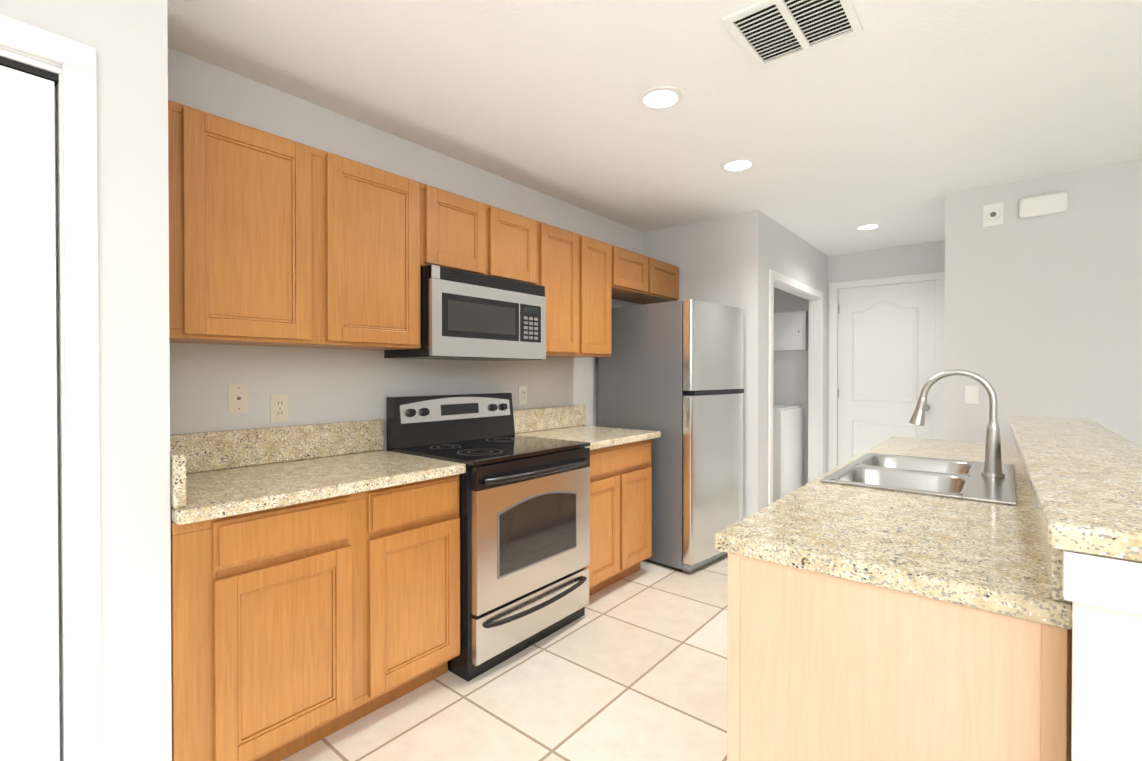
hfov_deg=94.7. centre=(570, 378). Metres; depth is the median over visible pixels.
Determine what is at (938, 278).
door frame
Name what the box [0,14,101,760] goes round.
trim
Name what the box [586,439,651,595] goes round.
base cabinet
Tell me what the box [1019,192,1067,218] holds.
box
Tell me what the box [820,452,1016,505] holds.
sink
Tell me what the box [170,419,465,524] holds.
countertop
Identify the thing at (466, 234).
upper cabinet
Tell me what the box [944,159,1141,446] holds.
wall
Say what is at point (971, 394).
light switch
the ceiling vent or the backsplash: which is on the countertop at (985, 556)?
the backsplash
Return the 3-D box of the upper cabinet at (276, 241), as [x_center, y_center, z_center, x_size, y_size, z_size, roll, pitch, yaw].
[-1.258,-0.512,1.952,0.340,0.760,0.576,0,1,40]
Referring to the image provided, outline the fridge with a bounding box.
[598,300,743,572]
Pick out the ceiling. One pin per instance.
(898, 120)
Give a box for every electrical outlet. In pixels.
[270,394,288,422]
[518,386,526,404]
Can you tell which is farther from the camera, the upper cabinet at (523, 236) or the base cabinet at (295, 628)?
the upper cabinet at (523, 236)
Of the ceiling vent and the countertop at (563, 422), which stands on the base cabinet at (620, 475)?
the countertop at (563, 422)
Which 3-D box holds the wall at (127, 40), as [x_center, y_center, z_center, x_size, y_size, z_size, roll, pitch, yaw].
[-2.412,0.040,0.458,0.720,2.500,3.200,0,1,40]
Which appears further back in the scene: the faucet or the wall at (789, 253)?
the wall at (789, 253)
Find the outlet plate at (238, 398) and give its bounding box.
[228,384,248,413]
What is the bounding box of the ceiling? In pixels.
[167,0,1141,255]
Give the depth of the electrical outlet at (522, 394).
3.37 m
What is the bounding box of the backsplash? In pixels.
[1030,491,1071,602]
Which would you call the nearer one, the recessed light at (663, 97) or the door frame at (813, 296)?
the recessed light at (663, 97)
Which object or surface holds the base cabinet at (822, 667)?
on the floor
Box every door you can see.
[0,65,59,760]
[837,280,934,466]
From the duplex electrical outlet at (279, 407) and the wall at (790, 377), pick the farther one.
the wall at (790, 377)
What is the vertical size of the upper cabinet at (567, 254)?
0.760 m
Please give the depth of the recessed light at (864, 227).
4.32 m
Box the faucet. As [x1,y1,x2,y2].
[909,369,1004,477]
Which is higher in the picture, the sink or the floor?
the sink
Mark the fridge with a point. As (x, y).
(672, 372)
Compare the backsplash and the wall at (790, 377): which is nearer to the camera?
the backsplash
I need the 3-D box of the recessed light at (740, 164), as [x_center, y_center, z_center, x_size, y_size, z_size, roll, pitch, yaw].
[0.965,-1.229,3.040,0.200,0.004,0.200,0,1,40]
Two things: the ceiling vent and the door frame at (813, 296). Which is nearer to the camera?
the ceiling vent
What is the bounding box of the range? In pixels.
[387,393,589,681]
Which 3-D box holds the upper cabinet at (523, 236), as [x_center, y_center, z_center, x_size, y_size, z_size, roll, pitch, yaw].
[-0.457,-0.710,2.919,0.340,0.380,0.454,0,1,40]
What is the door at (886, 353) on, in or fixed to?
in the wall at (921, 258)
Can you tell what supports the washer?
on the floor
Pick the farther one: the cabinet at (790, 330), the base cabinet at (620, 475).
the cabinet at (790, 330)
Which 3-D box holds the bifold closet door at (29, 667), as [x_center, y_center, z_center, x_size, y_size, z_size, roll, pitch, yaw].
[-1.587,0.275,0.934,0.034,1.998,0.970,0,1,40]
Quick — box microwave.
[384,265,545,360]
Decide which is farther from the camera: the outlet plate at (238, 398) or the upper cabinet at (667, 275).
the upper cabinet at (667, 275)
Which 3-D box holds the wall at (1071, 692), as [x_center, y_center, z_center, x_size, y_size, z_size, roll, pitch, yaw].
[1.630,0.764,1.741,0.120,1.030,2.520,0,1,40]
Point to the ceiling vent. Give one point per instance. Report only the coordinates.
(766, 33)
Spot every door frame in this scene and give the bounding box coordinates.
[768,269,822,504]
[829,272,944,470]
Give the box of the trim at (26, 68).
[0,56,57,86]
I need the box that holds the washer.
[773,405,802,501]
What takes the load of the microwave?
attached to the upper cabinet at (466, 234)
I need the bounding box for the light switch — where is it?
[965,386,978,403]
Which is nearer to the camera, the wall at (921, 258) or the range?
the range
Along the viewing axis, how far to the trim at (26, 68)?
1.25 m
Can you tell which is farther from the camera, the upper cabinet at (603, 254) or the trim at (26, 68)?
the upper cabinet at (603, 254)
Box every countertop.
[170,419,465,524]
[513,405,660,449]
[715,437,1071,628]
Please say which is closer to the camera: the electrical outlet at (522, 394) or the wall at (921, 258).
the electrical outlet at (522, 394)
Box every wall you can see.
[0,0,171,760]
[168,47,643,450]
[644,210,763,518]
[763,214,827,507]
[773,287,808,485]
[827,240,944,471]
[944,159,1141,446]
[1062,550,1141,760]
[1070,629,1071,760]
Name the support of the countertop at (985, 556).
on the base cabinet at (822, 667)
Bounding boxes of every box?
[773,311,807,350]
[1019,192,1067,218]
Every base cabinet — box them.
[171,474,459,760]
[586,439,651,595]
[727,553,1070,760]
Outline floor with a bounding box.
[282,554,727,760]
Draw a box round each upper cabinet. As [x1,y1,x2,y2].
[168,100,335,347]
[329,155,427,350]
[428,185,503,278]
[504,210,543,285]
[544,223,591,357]
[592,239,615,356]
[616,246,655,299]
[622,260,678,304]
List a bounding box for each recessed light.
[638,86,683,110]
[720,158,755,171]
[854,223,881,230]
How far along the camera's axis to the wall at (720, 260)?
3.96 m
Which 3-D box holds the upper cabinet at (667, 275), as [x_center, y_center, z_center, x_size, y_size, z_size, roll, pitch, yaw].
[0.579,-0.768,4.171,0.340,0.285,0.548,0,1,40]
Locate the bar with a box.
[1007,416,1141,561]
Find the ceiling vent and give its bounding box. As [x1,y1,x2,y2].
[722,0,862,68]
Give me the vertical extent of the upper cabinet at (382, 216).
0.760 m
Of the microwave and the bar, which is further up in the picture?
the microwave

